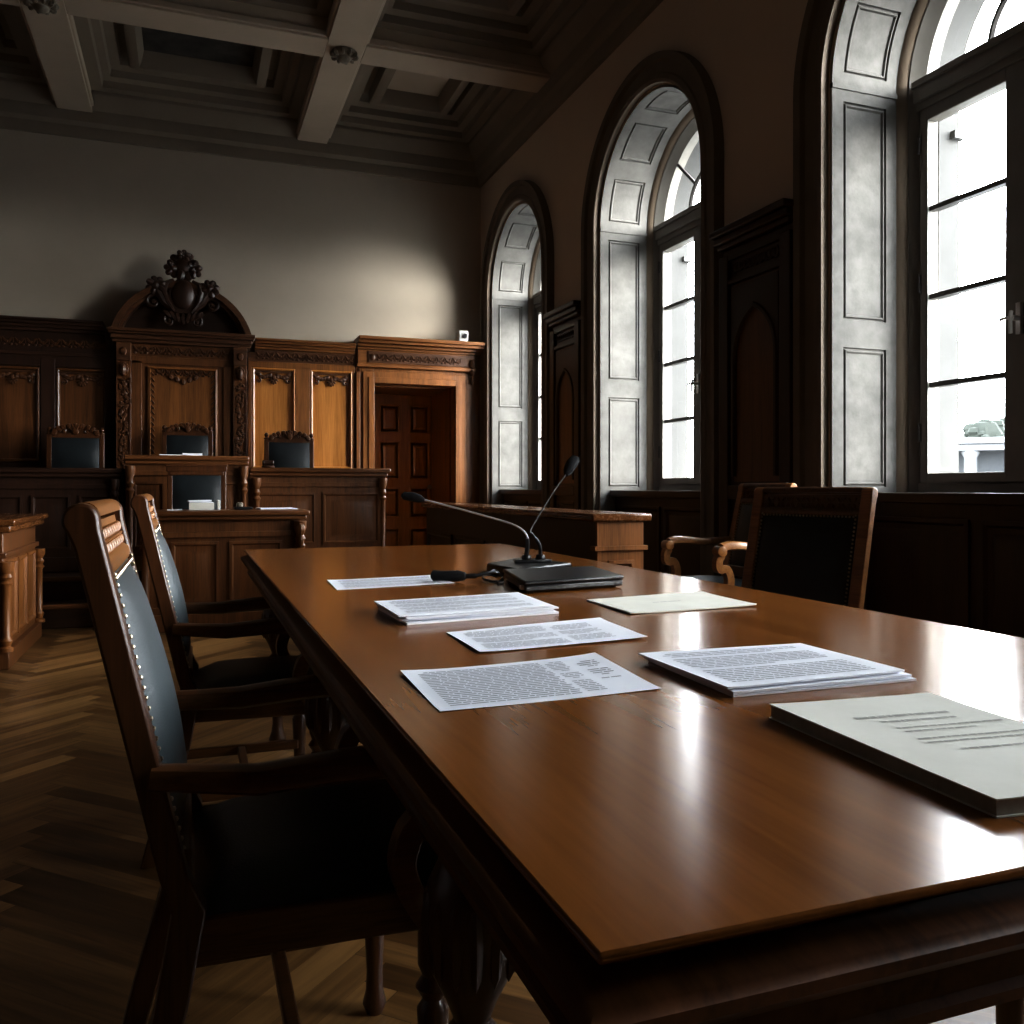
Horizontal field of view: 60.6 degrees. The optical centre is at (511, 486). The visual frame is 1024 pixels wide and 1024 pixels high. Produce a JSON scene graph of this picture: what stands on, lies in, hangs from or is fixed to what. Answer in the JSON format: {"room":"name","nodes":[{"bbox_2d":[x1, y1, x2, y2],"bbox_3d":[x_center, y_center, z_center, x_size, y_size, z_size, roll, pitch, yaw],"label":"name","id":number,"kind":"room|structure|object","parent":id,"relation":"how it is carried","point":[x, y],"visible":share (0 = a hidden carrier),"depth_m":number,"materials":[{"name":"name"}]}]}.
{"room":"courtroom","nodes":[
{"label":"courtroom","id":0,"kind":"room"},
{"bbox_2d":[0,129,480,351],"bbox_3d":[-3.347,-1.505,9.024,6.050,5.050,0.950,0,0,-20],"label":"wall","id":1,"kind":"structure","parent":0,"point":[300,252],"depth_m":8.77,"materials":[{"name":"paint"}]},
{"bbox_2d":[0,315,115,467],"bbox_3d":[-4.751,-0.255,7.860,2.190,2.550,0.255,0,0,-20],"label":"panelling","id":2,"kind":"object","parent":1,"relation":"attached to","point":[54,372],"visible":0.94,"depth_m":8.00,"materials":[{"name":"brown wood"}]},
{"bbox_2d":[107,250,254,468],"bbox_3d":[-3.139,-0.607,8.371,1.296,3.263,0.400,0,0,-20],"label":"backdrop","id":3,"kind":"structure","parent":1,"relation":"attached to","point":[182,347],"depth_m":8.27,"materials":[{"name":"brown wood"}]},
{"bbox_2d":[0,77,479,187],"bbox_3d":[-3.041,-3.605,8.482,5.850,0.650,0.280,0,0,-20],"label":"crown molding","id":4,"kind":"structure","parent":1,"relation":"attached to","point":[26,106],"depth_m":8.61,"materials":[{"name":"paint"}]},
{"bbox_2d":[247,338,355,467],"bbox_3d":[-2.113,-0.220,8.834,1.055,2.480,0.250,0,0,-20],"label":"panelling","id":5,"kind":"object","parent":1,"relation":"attached to","point":[304,386],"visible":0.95,"depth_m":8.79,"materials":[{"name":"brown wood"}]},
{"bbox_2d":[374,385,450,501],"bbox_3d":[-1.230,-0.026,9.764,0.875,2.093,0.903,0,0,-20],"label":"lining","id":6,"kind":"object","parent":1,"relation":"attached to","point":[440,397],"visible":0.29,"depth_m":9.78,"materials":[{"name":"brown wood"}]},
{"bbox_2d":[374,394,431,545],"bbox_3d":[-1.352,-0.025,10.095,0.868,2.090,0.162,0,0,-19],"label":"door","id":7,"kind":"structure","parent":6,"relation":"attached to","point":[402,423],"depth_m":10.09,"materials":[{"name":"brown wood"}]},
{"bbox_2d":[354,335,485,503],"bbox_3d":[-0.951,-0.253,9.216,1.390,2.555,0.335,0,0,-20],"label":"door surround","id":8,"kind":"object","parent":1,"relation":"attached to","point":[379,360],"visible":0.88,"depth_m":9.23,"materials":[{"name":"brown wood"}]},
{"bbox_2d":[456,330,467,340],"bbox_3d":[-0.528,-1.593,9.313,0.110,0.125,0.135,0,0,-20],"label":"security camera","id":9,"kind":"object","parent":8,"relation":"on","point":[461,335],"visible":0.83,"depth_m":9.26,"materials":[{"name":"white plastic"}]},
{"bbox_2d":[0,0,584,143],"bbox_3d":[-1.189,-3.723,3.159,6.050,0.615,11.550,0,0,-20],"label":"ceiling","id":10,"kind":"structure","parent":0,"point":[436,69],"depth_m":7.41,"materials":[{"name":"paint"}]},
{"bbox_2d":[0,627,995,1023],"bbox_3d":[-1.016,1.080,3.597,7.024,0.120,13.009,0,0,-20],"label":"floor","id":11,"kind":"structure","parent":0,"point":[77,903],"depth_m":2.23,"materials":[{"name":"brown wood"}]},
{"bbox_2d":[0,513,47,669],"bbox_3d":[-3.602,0.600,5.228,1.330,0.840,1.240,0,0,-20],"label":"desk","id":12,"kind":"object","parent":11,"relation":"on","point":[21,563],"visible":1,"depth_m":5.29,"materials":[{"name":"brown wood"}]},
{"bbox_2d":[42,570,141,628],"bbox_3d":[-3.233,0.853,7.202,4.576,0.335,1.690,0,0,-20],"label":"dais","id":13,"kind":"object","parent":11,"relation":"on","point":[64,602],"visible":0.02,"depth_m":6.59,"materials":[{"name":"brown wood"}]},
{"bbox_2d":[0,467,124,572],"bbox_3d":[-4.136,0.272,7.128,1.829,0.853,0.406,0,0,-20],"label":"bench","id":14,"kind":"object","parent":13,"relation":"on","point":[51,491],"visible":0.46,"depth_m":7.14,"materials":[{"name":"brown wood"}]},
{"bbox_2d":[46,423,104,467],"bbox_3d":[-3.795,0.063,7.579,0.471,1.262,0.486,0,0,-20],"label":"chair","id":15,"kind":"object","parent":13,"relation":"on","point":[75,445],"visible":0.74,"depth_m":7.75,"materials":[{"name":"black leather"}]},
{"bbox_2d":[124,455,248,569],"bbox_3d":[-2.798,0.216,7.577,0.990,0.963,0.446,0,0,-20],"label":"bench","id":16,"kind":"object","parent":13,"relation":"on","point":[144,474],"visible":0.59,"depth_m":7.36,"materials":[{"name":"brown wood"}]},
{"bbox_2d":[182,453,201,455],"bbox_3d":[-2.760,-0.278,7.573,0.160,0.024,0.160,0,0,-20],"label":"document","id":17,"kind":"object","parent":16,"relation":"on","point":[183,454],"visible":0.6,"depth_m":7.50,"materials":[{"name":"white paper"}]},
{"bbox_2d":[161,422,212,455],"bbox_3d":[-2.922,0.048,7.900,0.451,1.292,0.486,0,0,-20],"label":"chair","id":18,"kind":"object","parent":13,"relation":"on","point":[177,439],"visible":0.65,"depth_m":8.07,"materials":[{"name":"black leather"}]},
{"bbox_2d":[264,430,313,467],"bbox_3d":[-2.064,0.073,8.216,0.471,1.242,0.486,0,0,-20],"label":"chair","id":19,"kind":"object","parent":13,"relation":"on","point":[287,449],"visible":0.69,"depth_m":8.38,"materials":[{"name":"black leather"}]},
{"bbox_2d":[248,467,390,547],"bbox_3d":[-1.761,0.264,8.001,1.249,0.868,0.406,0,0,-20],"label":"bench","id":20,"kind":"object","parent":13,"relation":"on","point":[346,506],"visible":0.6,"depth_m":7.92,"materials":[{"name":"brown wood"}]},
{"bbox_2d":[261,460,274,467],"bbox_3d":[-2.202,-0.206,7.897,0.120,0.069,0.262,0,0,-20],"label":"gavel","id":21,"kind":"object","parent":20,"relation":"on","point":[265,463],"visible":1,"depth_m":7.81,"materials":[{"name":"brown wood"}]},
{"bbox_2d":[165,464,227,508],"bbox_3d":[-2.487,0.417,6.926,0.478,1.205,0.498,0,0,-20],"label":"chair","id":22,"kind":"object","parent":11,"relation":"on","point":[185,482],"visible":0.28,"depth_m":7.08,"materials":[{"name":"black leather"}]},
{"bbox_2d":[139,508,309,632],"bbox_3d":[-2.131,0.595,6.486,1.180,0.850,0.594,0,0,-20],"label":"desk","id":23,"kind":"object","parent":11,"relation":"on","point":[207,547],"visible":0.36,"depth_m":6.27,"materials":[{"name":"brown wood"}]},
{"bbox_2d":[189,502,213,509],"bbox_3d":[-2.313,0.141,6.532,0.174,0.055,0.202,0,0,-20],"label":"book","id":24,"kind":"object","parent":23,"relation":"on","point":[192,505],"visible":0.98,"depth_m":6.44,"materials":[{"name":"white paper"}]},
{"bbox_2d":[187,500,211,501],"bbox_3d":[-2.329,0.103,6.533,0.160,0.018,0.202,0,0,-23],"label":"document","id":25,"kind":"object","parent":24,"relation":"on","point":[187,500],"visible":0.91,"depth_m":6.44,"materials":[{"name":"white paper"}]},
{"bbox_2d":[217,500,219,509],"bbox_3d":[-2.200,0.134,6.574,0.020,0.070,0.180,0,0,-20],"label":"folder","id":26,"kind":"object","parent":23,"relation":"on","point":[218,501],"visible":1,"depth_m":6.49,"materials":[{"name":"beige paper"}]},
{"bbox_2d":[234,502,252,509],"bbox_3d":[-2.019,0.141,6.588,0.130,0.056,0.100,0,0,-20],"label":"inkstand","id":27,"kind":"object","parent":23,"relation":"on","point":[239,505],"visible":1,"depth_m":6.55,"materials":[{"name":"black plastic"}]},
{"bbox_2d":[256,507,297,508],"bbox_3d":[-1.800,0.163,6.701,0.290,0.011,0.220,0,0,-20],"label":"document","id":28,"kind":"object","parent":23,"relation":"on","point":[286,507],"visible":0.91,"depth_m":6.61,"materials":[{"name":"white paper"}]},
{"bbox_2d":[130,493,320,868],"bbox_3d":[-0.828,0.520,2.642,0.567,1.000,0.562,0,0,-20],"label":"armchair","id":29,"kind":"object","parent":11,"relation":"on","point":[173,608],"visible":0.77,"depth_m":2.45,"materials":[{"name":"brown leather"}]},
{"bbox_2d":[61,499,448,1023],"bbox_3d":[-0.388,0.520,1.429,0.567,1.000,0.562,0,0,-20],"label":"armchair","id":30,"kind":"object","parent":11,"relation":"on","point":[320,849],"visible":0.84,"depth_m":1.24,"materials":[{"name":"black leather"}]},
{"bbox_2d":[421,502,651,568],"bbox_3d":[-0.031,0.570,5.370,0.300,0.900,3.060,0,0,-20],"label":"counter","id":31,"kind":"object","parent":11,"relation":"on","point":[613,537],"depth_m":4.46,"materials":[{"name":"brown wood"}]},
{"bbox_2d":[427,508,595,560],"bbox_3d":[-0.032,0.588,5.373,0.254,0.865,3.012,0,0,-20],"label":"countertop","id":32,"kind":"structure","parent":31,"relation":"on","point":[574,538],"depth_m":4.83,"materials":[{"name":"brown wood"}]},
{"bbox_2d":[421,502,651,521],"bbox_3d":[-0.031,0.138,5.370,0.300,0.035,3.060,0,0,-20],"label":"countertop","id":33,"kind":"structure","parent":31,"relation":"on","point":[556,513],"depth_m":4.47,"materials":[{"name":"brown wood"}]},
{"bbox_2d":[241,544,1023,1023],"bbox_3d":[0.000,0.640,2.263,1.160,0.760,3.391,0,0,-20],"label":"conference table","id":34,"kind":"object","parent":11,"relation":"on","point":[679,852],"visible":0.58,"depth_m":0.74,"materials":[{"name":"brown wood"}]},
{"bbox_2d":[327,575,453,589],"bbox_3d":[-0.331,0.258,2.390,0.331,0.004,0.265,0,0,-20],"label":"paper sheet","id":35,"kind":"object","parent":34,"relation":"on","point":[340,584],"visible":0.94,"depth_m":2.38,"materials":[{"name":"white paper"}]},
{"bbox_2d":[430,569,503,582],"bbox_3d":[-0.119,0.244,2.397,0.194,0.032,0.126,0,0,-20],"label":"microphone","id":36,"kind":"object","parent":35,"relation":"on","point":[436,575],"visible":1,"depth_m":2.39,"materials":[{"name":"black plastic"}]},
{"bbox_2d":[378,608,558,624],"bbox_3d":[-0.089,0.258,1.834,0.363,0.004,0.233,0,0,-27],"label":"document","id":37,"kind":"object","parent":34,"relation":"on","point":[415,622],"visible":0.27,"depth_m":1.72,"materials":[{"name":"white paper"}]},
{"bbox_2d":[377,604,553,620],"bbox_3d":[-0.096,0.253,1.840,0.345,0.004,0.258,0,0,-20],"label":"document","id":38,"kind":"object","parent":37,"relation":"on","point":[378,606],"visible":0.19,"depth_m":1.73,"materials":[{"name":"white paper"}]},
{"bbox_2d":[403,602,558,618],"bbox_3d":[-0.088,0.248,1.838,0.363,0.004,0.233,0,0,-26],"label":"document","id":39,"kind":"object","parent":38,"relation":"on","point":[553,607],"visible":0.16,"depth_m":1.72,"materials":[{"name":"white paper"}]},
{"bbox_2d":[374,592,552,616],"bbox_3d":[-0.101,0.244,1.835,0.342,0.004,0.265,0,0,-20],"label":"document","id":40,"kind":"object","parent":39,"relation":"on","point":[513,600],"visible":1,"depth_m":1.81,"materials":[{"name":"white paper"}]},
{"bbox_2d":[401,455,579,574],"bbox_3d":[-0.017,0.077,2.705,0.584,0.366,0.386,0,0,-20],"label":"microphone","id":41,"kind":"object","parent":34,"relation":"on","point":[525,561],"visible":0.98,"depth_m":2.72,"materials":[{"name":"black plastic"}]},
{"bbox_2d":[400,652,660,710],"bbox_3d":[0.023,0.258,1.183,0.317,0.005,0.250,0,0,-20],"label":"paper sheet","id":42,"kind":"object","parent":34,"relation":"on","point":[590,674],"visible":1,"depth_m":1.16,"materials":[{"name":"white paper"}]},
{"bbox_2d":[447,617,647,651],"bbox_3d":[0.061,0.257,1.547,0.335,0.005,0.261,0,0,-20],"label":"paper sheet","id":43,"kind":"object","parent":34,"relation":"on","point":[589,630],"visible":1,"depth_m":1.53,"materials":[{"name":"white paper"}]},
{"bbox_2d":[503,566,623,592],"bbox_3d":[0.131,0.244,2.336,0.336,0.031,0.331,0,0,-20],"label":"case","id":44,"kind":"object","parent":34,"relation":"on","point":[530,580],"visible":1,"depth_m":2.25,"materials":[{"name":"plastic"}]},
{"bbox_2d":[587,591,756,613],"bbox_3d":[0.354,0.257,1.967,0.338,0.007,0.263,0,0,-20],"label":"folder","id":45,"kind":"object","parent":34,"relation":"on","point":[700,600],"visible":1,"depth_m":1.95,"materials":[{"name":"beige paper"}]},
{"bbox_2d":[648,660,915,696],"bbox_3d":[0.371,0.258,1.242,0.295,0.004,0.242,0,0,-20],"label":"document","id":46,"kind":"object","parent":34,"relation":"on","point":[904,679],"visible":0.14,"depth_m":1.14,"materials":[{"name":"white paper"}]},
{"bbox_2d":[644,657,911,693],"bbox_3d":[0.367,0.254,1.241,0.289,0.004,0.238,0,0,-20],"label":"document","id":47,"kind":"object","parent":46,"relation":"on","point":[898,674],"visible":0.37,"depth_m":1.14,"materials":[{"name":"white paper"}]},
{"bbox_2d":[638,643,904,688],"bbox_3d":[0.360,0.249,1.245,0.288,0.004,0.238,0,0,-20],"label":"document","id":48,"kind":"object","parent":47,"relation":"on","point":[761,665],"visible":1,"depth_m":1.22,"materials":[{"name":"white paper"}]},
{"bbox_2d":[769,692,1023,817],"bbox_3d":[0.433,0.252,0.861,0.211,0.017,0.317,0,0,-15],"label":"booklet","id":49,"kind":"object","parent":34,"relation":"on","point":[973,757],"visible":1,"depth_m":0.86,"materials":[{"name":"white paper"}]},
{"bbox_2d":[661,483,796,586],"bbox_3d":[1.023,0.500,4.266,0.556,1.040,0.522,0,0,-20],"label":"armchair","id":50,"kind":"object","parent":11,"relation":"on","point":[731,549],"visible":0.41,"depth_m":4.40,"materials":[{"name":"brown wood"}]},
{"bbox_2d":[741,487,877,608],"bbox_3d":[0.901,0.510,3.043,0.552,1.020,0.582,0,0,-39],"label":"armchair","id":51,"kind":"object","parent":11,"relation":"on","point":[812,543],"visible":0.52,"depth_m":3.12,"materials":[{"name":"black leather"}]},
{"bbox_2d":[481,0,845,509],"bbox_3d":[1.888,-1.505,4.397,0.580,5.050,11.750,0,0,-20],"label":"wall","id":52,"kind":"structure","parent":0,"point":[747,49],"depth_m":5.30,"materials":[{"name":"paint"}]},
{"bbox_2d":[492,204,538,504],"bbox_3d":[0.235,-0.863,8.643,0.410,3.765,1.500,0,0,-20],"label":"window reveal","id":53,"kind":"object","parent":52,"relation":"in","point":[520,233],"depth_m":9.31,"materials":[{"name":"paint"}]},
{"bbox_2d":[480,180,553,507],"bbox_3d":[0.015,-0.965,8.562,0.080,3.970,1.900,0,0,-20],"label":"trim","id":54,"kind":"structure","parent":52,"relation":"attached to","point":[527,191],"depth_m":8.64,"materials":[{"name":"paint"}]},
{"bbox_2d":[500,236,540,506],"bbox_3d":[0.355,-0.864,8.687,0.495,3.768,1.496,0,0,-20],"label":"window","id":55,"kind":"structure","parent":52,"relation":"in","point":[531,497],"depth_m":9.34,"materials":[{"name":"paint"}]},
{"bbox_2d":[543,300,580,508],"bbox_3d":[0.439,-0.232,7.301,0.135,2.516,0.640,0,0,-20],"label":"wall panel","id":56,"kind":"object","parent":52,"relation":"attached to","point":[565,320],"visible":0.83,"depth_m":7.30,"materials":[{"name":"brown wood"}]},
{"bbox_2d":[469,0,662,187],"bbox_3d":[1.484,-3.605,4.249,0.280,0.650,11.350,0,0,-20],"label":"crown molding","id":57,"kind":"structure","parent":52,"relation":"attached to","point":[597,28],"depth_m":7.28,"materials":[{"name":"paint"}]},
{"bbox_2d":[599,87,691,510],"bbox_3d":[1.133,-0.863,6.203,0.410,3.765,1.500,0,0,-20],"label":"window reveal","id":58,"kind":"object","parent":52,"relation":"in","point":[640,146],"depth_m":6.87,"materials":[{"name":"paint"}]},
{"bbox_2d":[581,50,723,575],"bbox_3d":[0.912,-0.965,6.122,0.080,3.970,1.900,0,0,-20],"label":"trim","id":59,"kind":"structure","parent":52,"relation":"attached to","point":[683,70],"depth_m":5.52,"materials":[{"name":"paint"}]},
{"bbox_2d":[610,109,699,575],"bbox_3d":[1.332,-0.965,6.276,0.665,3.970,1.900,0,0,-20],"label":"window","id":60,"kind":"structure","parent":52,"relation":"in","point":[673,504],"depth_m":6.85,"materials":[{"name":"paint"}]},
{"bbox_2d":[709,198,793,578],"bbox_3d":[1.338,-0.232,4.856,0.135,2.516,0.690,0,0,-20],"label":"wall panel","id":61,"kind":"object","parent":52,"relation":"attached to","point":[756,264],"visible":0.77,"depth_m":4.84,"materials":[{"name":"brown wood"}]},
{"bbox_2d":[793,0,842,486],"bbox_3d":[1.817,-0.965,3.663,0.080,3.970,1.900,0,0,-20],"label":"trim","id":62,"kind":"structure","parent":52,"relation":"attached to","point":[811,72],"depth_m":4.45,"materials":[{"name":"paint"}]},
{"bbox_2d":[830,0,916,491],"bbox_3d":[2.038,-0.863,3.744,0.410,3.765,1.500,0,0,-20],"label":"window reveal","id":63,"kind":"object","parent":52,"relation":"in","point":[871,33],"depth_m":4.43,"materials":[{"name":"paint"}]},
{"bbox_2d":[864,0,1023,637],"bbox_3d":[2.237,-0.965,3.817,0.665,3.970,1.900,0,0,-20],"label":"window","id":64,"kind":"structure","parent":52,"relation":"in","point":[947,548],"depth_m":4.21,"materials":[{"name":"paint"}]},
{"label":"outside","id":65,"kind":"structure","parent":0,"visible":0},
{"label":"ground","id":66,"kind":"structure","parent":65,"visible":0},
{"bbox_2d":[959,437,1004,471],"bbox_3d":[23.565,0.119,37.127,12.000,4.202,8.300,0,0,28],"label":"building","id":67,"kind":"structure","parent":66,"relation":"on","point":[978,454],"depth_m":35.45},
{"bbox_2d":[962,418,1004,437],"bbox_3d":[25.450,-0.748,47.347,2.844,5.945,2.354,0,0,-34],"label":"tree","id":68,"kind":"object","parent":66,"relation":"on","point":[984,427],"visible":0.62,"depth_m":46.96,"materials":[{"name":"green plant"}]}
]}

